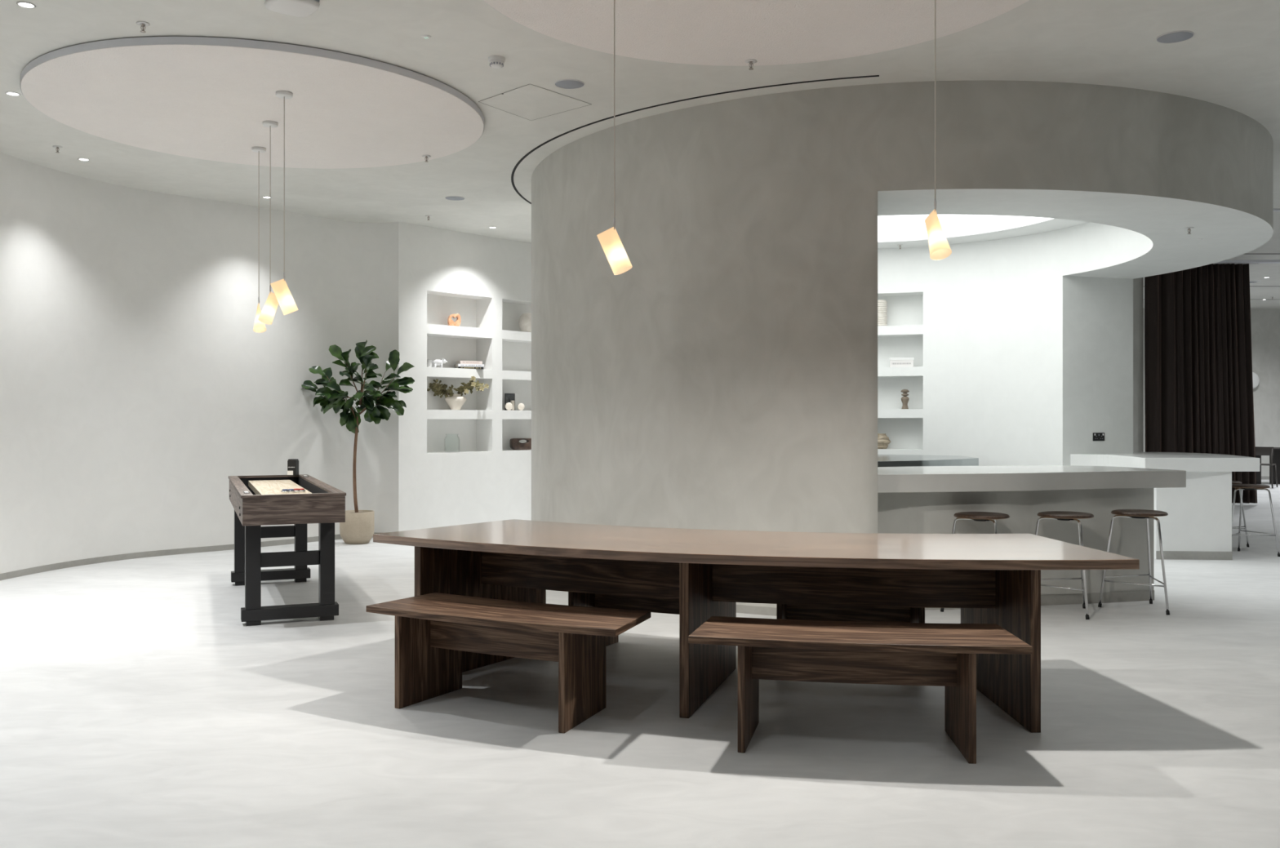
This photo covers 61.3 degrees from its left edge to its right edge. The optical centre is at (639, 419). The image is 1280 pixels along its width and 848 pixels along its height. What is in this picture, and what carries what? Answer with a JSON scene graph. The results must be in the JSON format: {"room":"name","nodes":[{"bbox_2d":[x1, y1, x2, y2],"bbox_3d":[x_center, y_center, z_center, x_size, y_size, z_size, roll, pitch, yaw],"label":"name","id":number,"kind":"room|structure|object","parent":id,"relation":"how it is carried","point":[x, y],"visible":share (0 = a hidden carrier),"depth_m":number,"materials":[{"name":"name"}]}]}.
{"room":"common room","nodes":[
{"label":"common room","id":0,"kind":"room"},
{"bbox_2d":[0,151,398,573],"bbox_3d":[-5.111,-0.438,2.875,2.400,3.556,19.468,0,0,8],"label":"wall","id":1,"kind":"structure","parent":0,"point":[136,377],"depth_m":10.57,"materials":[{"name":"paint"}]},
{"bbox_2d":[0,533,379,580],"bbox_3d":[-5.024,1.312,2.777,2.168,0.055,19.236,0,0,7],"label":"baseboard","id":2,"kind":"structure","parent":1,"relation":"attached to","point":[23,572],"depth_m":10.35,"materials":[{"name":"grey paint"}]},
{"bbox_2d":[398,222,531,531],"bbox_3d":[-0.758,-0.438,14.676,0.450,3.556,6.400,0,0,41],"label":"wall","id":3,"kind":"structure","parent":0,"point":[486,281],"depth_m":12.95,"materials":[{"name":"paint"}]},
{"bbox_2d":[426,359,432,367],"bbox_3d":[-2.463,-0.650,12.666,0.065,0.100,0.066,0,0,-34],"label":"jar","id":4,"kind":"object","parent":3,"relation":"on","point":[429,364],"visible":0.88,"depth_m":12.64,"materials":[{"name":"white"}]},
{"bbox_2d":[431,358,447,367],"bbox_3d":[-2.355,-0.657,12.673,0.190,0.116,0.072,0,0,-23],"label":"animal figurine","id":5,"kind":"object","parent":3,"relation":"on","point":[437,362],"visible":0.98,"depth_m":12.65,"materials":[{"name":"white ceramic"}]},
{"bbox_2d":[447,313,461,326],"bbox_3d":[-2.218,-1.178,12.883,0.148,0.163,0.064,0,0,-26],"label":"heart sculpture","id":6,"kind":"object","parent":3,"relation":"on","point":[450,322],"visible":0.91,"depth_m":12.86,"materials":[{"name":"orange ceramic"}]},
{"bbox_2d":[426,376,488,409],"bbox_3d":[-2.173,-0.315,12.898,0.730,0.414,0.160,0,0,-19],"label":"vase","id":7,"kind":"object","parent":3,"relation":"on","point":[455,402],"visible":0.98,"depth_m":12.86,"materials":[{"name":"beige ceramic"}]},
{"bbox_2d":[454,366,483,368],"bbox_3d":[-2.067,-0.614,13.052,0.305,0.027,0.236,0,0,-21],"label":"book","id":8,"kind":"object","parent":3,"relation":"on","point":[464,367],"visible":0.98,"depth_m":12.95,"materials":[{"name":"black paper"}]},
{"bbox_2d":[453,364,484,367],"bbox_3d":[-2.067,-0.643,13.052,0.315,0.032,0.241,0,0,-23],"label":"book","id":9,"kind":"object","parent":8,"relation":"on","point":[455,365],"visible":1,"depth_m":12.95,"materials":[{"name":"white paper"}]},
{"bbox_2d":[456,360,482,364],"bbox_3d":[-2.067,-0.678,13.052,0.270,0.038,0.221,0,0,-25],"label":"book","id":10,"kind":"object","parent":9,"relation":"on","point":[458,362],"visible":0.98,"depth_m":12.96,"materials":[{"name":"beige paper"}]},
{"bbox_2d":[505,402,512,410],"bbox_3d":[-1.638,-0.158,13.478,0.096,0.099,0.028,0,0,-28],"label":"vase","id":11,"kind":"object","parent":3,"relation":"on","point":[508,406],"visible":1,"depth_m":13.46,"materials":[{"name":"beige ceramic"}]},
{"bbox_2d":[504,393,515,410],"bbox_3d":[-1.644,-0.215,13.641,0.140,0.215,0.010,0,0,-36],"label":"art print","id":12,"kind":"object","parent":3,"relation":"on","point":[508,397],"visible":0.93,"depth_m":13.63,"materials":[{"name":"black paint"}]},
{"bbox_2d":[510,400,514,410],"bbox_3d":[-1.605,-0.171,13.598,0.040,0.125,0.030,0,0,-37],"label":"block","id":13,"kind":"object","parent":3,"relation":"on","point":[511,402],"visible":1,"depth_m":13.59,"materials":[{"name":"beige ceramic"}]},
{"bbox_2d":[515,394,518,410],"bbox_3d":[-1.566,-0.213,13.695,0.052,0.210,0.020,0,0,-37],"label":"book","id":14,"kind":"object","parent":3,"relation":"on","point":[516,395],"visible":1,"depth_m":13.68,"materials":[{"name":"white paper"}]},
{"bbox_2d":[509,438,531,450],"bbox_3d":[-1.497,0.319,13.683,0.300,0.152,0.090,0,0,-29],"label":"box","id":15,"kind":"object","parent":3,"relation":"on","point":[514,443],"visible":0.93,"depth_m":13.63,"materials":[{"name":"brown wood"}]},
{"bbox_2d":[517,403,524,410],"bbox_3d":[-1.502,-0.154,13.632,0.090,0.093,0.028,0,0,-29],"label":"vase","id":16,"kind":"object","parent":3,"relation":"on","point":[521,406],"visible":1,"depth_m":13.62,"materials":[{"name":"beige ceramic"}]},
{"bbox_2d":[518,312,531,332],"bbox_3d":[-1.425,-1.221,13.779,0.244,0.250,0.244,0,0,0],"label":"round vase","id":17,"kind":"object","parent":3,"relation":"on","point":[525,320],"visible":0.59,"depth_m":13.68,"materials":[{"name":"white ceramic"}]},
{"bbox_2d":[0,480,1279,847],"bbox_3d":[4.000,1.390,9.500,26.000,0.100,33.000,0,0,0],"label":"floor","id":18,"kind":"structure","parent":0,"point":[139,708],"depth_m":4.63,"materials":[{"name":"white concrete"}]},
{"bbox_2d":[228,474,346,626],"bbox_3d":[-2.659,0.905,7.968,0.636,0.870,2.499,0,0,-23],"label":"table","id":19,"kind":"object","parent":18,"relation":"on","point":[257,501],"visible":1,"depth_m":7.11,"materials":[{"name":"black wood"}]},
{"bbox_2d":[280,488,288,493],"bbox_3d":[-2.448,0.497,7.447,0.053,0.026,0.053,0,0,0],"label":"puck","id":20,"kind":"object","parent":19,"relation":"on","point":[284,491],"visible":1,"depth_m":7.43,"materials":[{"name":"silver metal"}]},
{"bbox_2d":[288,488,294,493],"bbox_3d":[-2.413,0.497,7.465,0.053,0.026,0.053,0,0,0],"label":"puck","id":21,"kind":"object","parent":19,"relation":"on","point":[290,491],"visible":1,"depth_m":7.45,"materials":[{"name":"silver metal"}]},
{"bbox_2d":[287,458,298,475],"bbox_3d":[-2.913,0.406,9.071,0.072,0.138,0.074,0,0,5],"label":"canister","id":22,"kind":"object","parent":19,"relation":"on","point":[292,464],"visible":1,"depth_m":9.04,"materials":[{"name":"black paint"}]},
{"bbox_2d":[298,488,305,492],"bbox_3d":[-2.360,0.497,7.524,0.053,0.026,0.053,0,0,0],"label":"puck","id":23,"kind":"object","parent":19,"relation":"on","point":[301,490],"visible":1,"depth_m":7.51,"materials":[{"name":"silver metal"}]},
{"bbox_2d":[301,340,414,544],"bbox_3d":[-3.054,0.236,11.644,1.262,2.208,0.665,0,0,0],"label":"fig tree","id":24,"kind":"object","parent":18,"relation":"on","point":[358,527],"visible":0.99,"depth_m":11.61,"materials":[{"name":"green plant"}]},
{"bbox_2d":[365,592,650,733],"bbox_3d":[-0.604,1.110,4.987,1.324,0.460,0.501,0,0,26],"label":"bench","id":25,"kind":"object","parent":18,"relation":"on","point":[433,631],"visible":1,"depth_m":4.97,"materials":[{"name":"brown wood"}]},
{"bbox_2d":[568,591,679,646],"bbox_3d":[0.035,1.110,6.131,1.050,0.460,0.549,0,0,25],"label":"bench","id":26,"kind":"object","parent":18,"relation":"on","point":[665,606],"visible":0.07,"depth_m":6.13,"materials":[{"name":"brown wood"}]},
{"bbox_2d":[373,519,1139,733],"bbox_3d":[0.459,0.970,5.429,3.670,0.740,1.324,0,0,16],"label":"dining table","id":27,"kind":"object","parent":18,"relation":"on","point":[995,579],"visible":0.94,"depth_m":5.15,"materials":[{"name":"brown wood"}]},
{"bbox_2d":[776,604,924,623],"bbox_3d":[1.111,1.110,5.807,1.050,0.460,0.549,0,0,9],"label":"bench","id":28,"kind":"object","parent":18,"relation":"on","point":[784,611],"visible":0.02,"depth_m":5.77,"materials":[{"name":"brown wood"}]},
{"bbox_2d":[688,616,1032,764],"bbox_3d":[0.888,1.110,4.483,1.338,0.460,0.502,0,0,9],"label":"bench","id":29,"kind":"object","parent":18,"relation":"on","point":[878,653],"visible":1,"depth_m":4.42,"materials":[{"name":"brown wood"}]},
{"bbox_2d":[877,454,978,466],"bbox_3d":[2.290,0.875,11.550,2.580,0.930,2.261,0,0,0],"label":"countertop","id":30,"kind":"structure","parent":18,"relation":"on","point":[883,460],"depth_m":11.02,"materials":[{"name":"grey stone"}]},
{"bbox_2d":[940,511,1009,612],"bbox_3d":[2.307,0.996,7.444,0.458,0.691,0.478,0,0,18],"label":"bar stool","id":31,"kind":"object","parent":18,"relation":"on","point":[975,516],"visible":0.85,"depth_m":7.36,"materials":[{"name":"brown wood"}]},
{"bbox_2d":[877,465,1186,609],"bbox_3d":[2.656,0.858,8.086,2.443,0.965,1.146,0,0,-16],"label":"bar counter","id":32,"kind":"object","parent":18,"relation":"on","point":[915,500],"depth_m":7.76,"materials":[{"name":"paint"}]},
{"bbox_2d":[877,465,1186,493],"bbox_3d":[2.662,0.438,8.085,2.444,0.125,1.144,0,0,-16],"label":"countertop","id":33,"kind":"structure","parent":32,"relation":"on","point":[999,477],"depth_m":7.62,"materials":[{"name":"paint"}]},
{"bbox_2d":[1035,511,1093,619],"bbox_3d":[2.902,0.996,7.490,0.458,0.691,0.478,0,0,20],"label":"bar stool","id":34,"kind":"object","parent":18,"relation":"on","point":[1055,515],"visible":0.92,"depth_m":7.39,"materials":[{"name":"silver metal"}]},
{"bbox_2d":[1097,509,1169,615],"bbox_3d":[3.486,0.996,7.644,0.458,0.691,0.478,0,0,12],"label":"bar stool","id":35,"kind":"object","parent":18,"relation":"on","point":[1133,513],"visible":1,"depth_m":7.62,"materials":[{"name":"silver metal"}]},
{"bbox_2d":[1070,452,1259,559],"bbox_3d":[5.312,0.856,11.195,1.621,0.969,1.910,0,0,0],"label":"counter","id":36,"kind":"object","parent":18,"relation":"on","point":[1197,524],"depth_m":10.28,"materials":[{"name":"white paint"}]},
{"bbox_2d":[1070,452,1259,471],"bbox_3d":[5.312,0.435,11.195,1.621,0.128,1.910,0,0,0],"label":"countertop","id":37,"kind":"structure","parent":36,"relation":"on","point":[1189,462],"depth_m":10.24,"materials":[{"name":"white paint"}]},
{"bbox_2d":[1231,480,1248,546],"bbox_3d":[6.145,0.996,11.316,0.458,0.691,0.478,0,0,5],"label":"bar stool","id":38,"kind":"object","parent":18,"relation":"on","point":[1233,482],"visible":0.14,"depth_m":11.29,"materials":[{"name":"silver metal"}]},
{"bbox_2d":[1231,484,1279,556],"bbox_3d":[6.028,0.996,10.725,0.478,0.691,0.458,0,0,10],"label":"bar stool","id":39,"kind":"object","parent":18,"relation":"on","point":[1239,486],"visible":0.9,"depth_m":10.60,"materials":[{"name":"silver metal"}]},
{"bbox_2d":[1255,446,1277,488],"bbox_3d":[12.182,0.942,21.179,0.496,0.803,0.511,0,0,40],"label":"dining chair","id":40,"kind":"object","parent":18,"relation":"on","point":[1260,451],"visible":0.56,"depth_m":20.96,"materials":[{"name":"grey"}]},
{"bbox_2d":[1255,447,1279,484],"bbox_3d":[13.450,0.968,22.300,3.200,0.745,0.900,0,0,0],"label":"dining table","id":41,"kind":"object","parent":18,"relation":"on","point":[1276,457],"visible":0.14,"depth_m":22.25,"materials":[{"name":"black wood"}]},
{"bbox_2d":[0,0,1279,243],"bbox_3d":[4.000,-2.276,4.950,26.000,0.120,23.900,0,0,0],"label":"ceiling","id":42,"kind":"structure","parent":0,"point":[1231,60],"depth_m":6.83,"materials":[{"name":"paint"}]},
{"bbox_2d":[4,91,20,96],"bbox_3d":[-4.270,-2.214,7.352,0.092,0.004,0.092,0,0,0],"label":"recessed light","id":43,"kind":"object","parent":42,"relation":"in","point":[9,93],"visible":1,"depth_m":7.36,"materials":[{"name":"white plastic"}]},
{"bbox_2d":[16,1,35,8],"bbox_3d":[-3.282,-2.214,5.773,0.092,0.004,0.092,0,0,0],"label":"recessed light","id":44,"kind":"object","parent":42,"relation":"in","point":[24,4],"visible":1,"depth_m":5.77,"materials":[{"name":"white plastic"}]},
{"bbox_2d":[52,145,62,152],"bbox_3d":[-4.736,-2.192,8.781,0.072,0.049,0.072,0,0,0],"label":"sprinkler head","id":45,"kind":"object","parent":42,"relation":"attached to","point":[57,147],"visible":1,"depth_m":8.78},
{"bbox_2d":[78,158,89,160],"bbox_3d":[-4.746,-2.214,9.213,0.092,0.004,0.092,0,0,0],"label":"recessed light","id":46,"kind":"object","parent":42,"relation":"in","point":[81,159],"visible":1,"depth_m":9.22,"materials":[{"name":"white plastic"}]},
{"bbox_2d":[136,21,150,32],"bbox_3d":[-2.781,-2.192,6.045,0.072,0.049,0.072,0,0,0],"label":"sprinkler head","id":47,"kind":"object","parent":42,"relation":"attached to","point":[143,24],"visible":1,"depth_m":6.04},
{"bbox_2d":[20,36,484,168],"bbox_3d":[-2.685,-2.189,7.783,3.092,0.053,3.092,0,0,0],"label":"ceiling panel","id":48,"kind":"object","parent":42,"relation":"attached to","point":[205,98],"visible":1,"depth_m":7.38,"materials":[{"name":"paint"}]},
{"bbox_2d":[251,146,266,333],"bbox_3d":[-3.042,-1.426,8.620,0.108,1.474,0.182,0,0,-28],"label":"pendant lamp","id":49,"kind":"object","parent":48,"relation":"hanging from","point":[259,326],"visible":0.84,"depth_m":8.62,"materials":[{"name":"white glass"}]},
{"bbox_2d":[257,120,278,324],"bbox_3d":[-2.696,-1.426,7.876,0.108,1.474,0.182,0,0,35],"label":"pendant lamp","id":50,"kind":"object","parent":48,"relation":"hanging from","point":[268,313],"visible":0.94,"depth_m":7.87,"materials":[{"name":"white glass"}]},
{"bbox_2d":[270,90,297,315],"bbox_3d":[-2.360,-1.426,7.161,0.182,1.474,0.108,0,0,-35],"label":"pendant lamp","id":51,"kind":"object","parent":48,"relation":"hanging from","point":[284,297],"visible":1,"depth_m":7.14,"materials":[{"name":"white glass"}]},
{"bbox_2d":[422,155,431,162],"bbox_3d":[-1.755,-2.139,8.874,0.072,0.049,0.072,0,0,0],"label":"sprinkler head","id":52,"kind":"object","parent":48,"relation":"attached to","point":[424,156],"visible":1,"depth_m":8.87},
{"bbox_2d":[264,0,319,17],"bbox_3d":[-1.839,-2.193,5.709,0.250,0.046,0.250,0,0,-38],"label":"ceiling light","id":53,"kind":"object","parent":42,"relation":"attached to","point":[299,8],"visible":1,"depth_m":5.69,"materials":[{"name":"grey"}]},
{"bbox_2d":[421,35,431,39],"bbox_3d":[-1.237,-2.212,6.256,0.058,0.008,0.058,0,0,0],"label":"recessed light","id":54,"kind":"object","parent":42,"relation":"in","point":[425,37],"visible":1,"depth_m":6.25,"materials":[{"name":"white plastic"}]},
{"bbox_2d":[444,195,465,200],"bbox_3d":[-1.855,-2.213,10.826,0.198,0.006,0.198,0,0,0],"label":"ceiling speaker","id":55,"kind":"object","parent":42,"relation":"attached to","point":[449,197],"visible":1,"depth_m":10.80,"materials":[{"name":"grey metal"}]},
{"bbox_2d":[445,196,464,199],"bbox_3d":[-1.855,-2.213,10.826,0.192,0.005,0.192,0,0,0],"label":"grille","id":56,"kind":"object","parent":55,"relation":"attached to","point":[446,197],"depth_m":10.82,"materials":[{"name":"grey metal"}]},
{"bbox_2d":[488,55,505,68],"bbox_3d":[-0.880,-2.188,6.629,0.104,0.055,0.104,0,0,0],"label":"smoke detector","id":57,"kind":"object","parent":42,"relation":"attached to","point":[495,61],"visible":1,"depth_m":6.60,"materials":[{"name":"white plastic"}]},
{"bbox_2d":[478,84,591,120],"bbox_3d":[-0.767,-2.215,7.573,0.645,0.003,0.606,0,0,42],"label":"access hatch","id":58,"kind":"object","parent":42,"relation":"attached to","point":[531,102],"visible":1,"depth_m":7.55,"materials":[{"name":"grey paint"}]},
{"bbox_2d":[554,79,584,88],"bbox_3d":[-0.465,-2.213,7.136,0.198,0.006,0.198,0,0,0],"label":"ceiling speaker","id":59,"kind":"object","parent":42,"relation":"attached to","point":[563,83],"visible":1,"depth_m":7.12,"materials":[{"name":"grey metal"}]},
{"bbox_2d":[483,0,1029,66],"bbox_3d":[0.601,-2.189,5.136,2.960,0.053,2.960,0,0,0],"label":"ceiling panel","id":60,"kind":"object","parent":42,"relation":"attached to","point":[725,33],"visible":0.99,"depth_m":5.90,"materials":[{"name":"paint"}]},
{"bbox_2d":[596,0,632,275],"bbox_3d":[-0.129,-1.443,5.420,0.182,1.440,0.108,0,0,12],"label":"pendant lamp","id":61,"kind":"object","parent":60,"relation":"hanging from","point":[613,248],"visible":1,"depth_m":5.41,"materials":[{"name":"white glass"}]},
{"bbox_2d":[745,58,756,70],"bbox_3d":[0.671,-2.139,6.524,0.072,0.049,0.072,0,0,0],"label":"sprinkler head","id":62,"kind":"object","parent":60,"relation":"attached to","point":[751,61],"visible":1,"depth_m":6.52},
{"bbox_2d":[924,0,951,260],"bbox_3d":[1.388,-1.455,5.075,0.108,1.416,0.182,0,0,-18],"label":"pendant lamp","id":63,"kind":"object","parent":60,"relation":"hanging from","point":[939,246],"visible":1,"depth_m":5.07,"materials":[{"name":"white glass"}]},
{"bbox_2d":[1155,30,1194,43],"bbox_3d":[3.099,-2.213,6.256,0.198,0.006,0.198,0,0,0],"label":"ceiling speaker","id":64,"kind":"object","parent":42,"relation":"attached to","point":[1174,37],"visible":1,"depth_m":6.25,"materials":[{"name":"grey metal"}]},
{"bbox_2d":[531,80,1273,608],"bbox_3d":[2.260,-0.438,10.350,6.572,3.556,6.571,0,0,0],"label":"wall","id":65,"kind":"structure","parent":0,"point":[738,375],"depth_m":7.73,"materials":[{"name":"paint"}]},
{"bbox_2d":[511,75,879,204],"bbox_3d":[-0.247,-2.215,8.960,1.209,0.003,5.240,0,0,-29],"label":"trim","id":66,"kind":"structure","parent":65,"relation":"attached to","point":[596,122],"depth_m":7.67,"materials":[{"name":"black metal"}]},
{"bbox_2d":[736,604,776,616],"bbox_3d":[1.585,1.312,10.914,4.825,0.055,6.582,0,0,40],"label":"baseboard","id":67,"kind":"structure","parent":65,"relation":"attached to","point":[762,611],"depth_m":7.40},
{"bbox_2d":[877,299,887,325],"bbox_3d":[2.853,-1.253,12.820,0.164,0.318,0.164,0,0,0],"label":"ribbed vase","id":68,"kind":"object","parent":65,"relation":"on","point":[882,304],"visible":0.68,"depth_m":12.75,"materials":[{"name":"white ceramic"}]},
{"bbox_2d":[877,433,890,448],"bbox_3d":[2.866,0.264,12.814,0.224,0.182,0.221,0,0,0],"label":"vase","id":69,"kind":"object","parent":65,"relation":"on","point":[883,441],"visible":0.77,"depth_m":12.75,"materials":[{"name":"ceramic"}]},
{"bbox_2d":[889,357,913,367],"bbox_3d":[3.088,-0.665,12.751,0.276,0.114,0.106,0,0,12],"label":"ornament","id":70,"kind":"object","parent":65,"relation":"on","point":[894,362],"visible":0.92,"depth_m":12.70,"materials":[{"name":"white"}]},
{"bbox_2d":[901,389,909,408],"bbox_3d":[3.126,-0.233,12.738,0.096,0.236,0.096,0,0,0],"label":"sculpture","id":71,"kind":"object","parent":65,"relation":"on","point":[904,400],"visible":0.95,"depth_m":12.71,"materials":[{"name":"beige ceramic"}]},
{"bbox_2d":[1093,432,1104,440],"bbox_3d":[4.874,0.189,11.471,0.146,0.086,0.012,0,0,-16],"label":"power socket","id":72,"kind":"object","parent":65,"relation":"attached to","point":[1096,436],"visible":1,"depth_m":11.47,"materials":[{"name":"black paint"}]},
{"bbox_2d":[1184,226,1194,234],"bbox_3d":[4.322,-1.482,8.498,0.072,0.049,0.072,0,0,0],"label":"sprinkler head","id":73,"kind":"object","parent":65,"relation":"attached to","point":[1186,228],"visible":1,"depth_m":8.49},
{"bbox_2d":[1273,208,1279,211],"bbox_3d":[11.100,-2.323,11.390,11.800,0.254,0.060,0,0,0],"label":"trim","id":74,"kind":"structure","parent":65,"relation":"attached to","point":[1274,209],"depth_m":11.36,"materials":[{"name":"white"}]},
{"bbox_2d":[877,217,1089,248],"bbox_3d":[2.260,-2.050,10.350,4.804,0.100,4.804,0,0,0],"label":"ceiling","id":75,"kind":"structure","parent":0,"point":[1049,224],"depth_m":11.71,"materials":[{"name":"white paint"}]},
{"bbox_2d":[877,214,1049,240],"bbox_3d":[2.260,-2.033,10.350,3.860,0.035,3.860,0,0,0],"label":"recessed light","id":76,"kind":"object","parent":75,"relation":"in","point":[904,227],"visible":0.13,"depth_m":11.21,"materials":[{"name":"white fabric"}]},
{"bbox_2d":[1133,277,1143,452],"bbox_3d":[3.750,-0.555,17.025,8.300,3.790,0.150,0,0,0],"label":"wall","id":77,"kind":"structure","parent":0,"point":[1138,283],"depth_m":16.95,"materials":[{"name":"paint"}]},
{"bbox_2d":[1143,308,1279,476],"bbox_3d":[11.750,-0.555,24.000,10.500,3.790,0.200,0,0,0],"label":"wall","id":78,"kind":"structure","parent":0,"point":[1264,322],"depth_m":23.90,"materials":[{"name":"paint"}]},
{"bbox_2d":[1252,372,1259,388],"bbox_3d":[13.484,-0.848,23.848,0.380,0.380,0.064,0,0,0],"label":"wall lamp","id":79,"kind":"object","parent":78,"relation":"attached to","point":[1255,378],"visible":0.43,"depth_m":23.82,"materials":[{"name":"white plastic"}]},
{"bbox_2d":[1261,476,1269,479],"bbox_3d":[11.750,1.305,23.895,10.500,0.070,0.010,0,0,0],"label":"baseboard","id":80,"kind":"structure","parent":78,"relation":"attached to","point":[1262,477],"depth_m":23.89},
{"bbox_2d":[1143,211,1279,308],"bbox_3d":[11.100,-2.500,18.210,11.800,0.100,13.580,0,0,0],"label":"ceiling","id":81,"kind":"structure","parent":0,"point":[1260,293],"depth_m":18.22,"materials":[{"name":"paint"}]},
{"bbox_2d":[1213,259,1279,263],"bbox_3d":[11.600,-2.433,16.680,9.200,0.035,0.120,0,0,0],"label":"trim","id":82,"kind":"structure","parent":81,"relation":"attached to","point":[1226,261],"depth_m":16.62,"materials":[{"name":"white paint"}]},
{"bbox_2d":[1249,280,1261,283],"bbox_3d":[10.882,-2.441,19.235,0.330,0.018,0.330,0,0,0],"label":"ceiling vent","id":83,"kind":"object","parent":81,"relation":"in","point":[1253,281],"visible":0.55,"depth_m":19.17,"materials":[{"name":"white plastic"}]},
{"bbox_2d":[1243,253,1279,254],"bbox_3d":[11.600,-2.448,16.005,9.200,0.004,0.050,0,0,0],"label":"trim","id":84,"kind":"structure","parent":81,"relation":"attached to","point":[1243,254],"depth_m":16.03,"materials":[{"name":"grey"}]},
{"bbox_3d":[8.725,-2.432,16.820,1.790,0.035,0.040,0,0,0],"label":"track","id":85,"kind":"object","parent":81,"relation":"attached to","visible":0},
{"bbox_2d":[1144,263,1257,503],"bbox_3d":[8.745,-0.551,16.820,1.734,3.723,0.139,0,0,0],"label":"curtain","id":86,"kind":"object","parent":85,"relation":"hanging from","point":[1198,381],"visible":0.79,"depth_m":16.79,"materials":[{"name":"black fabric"}]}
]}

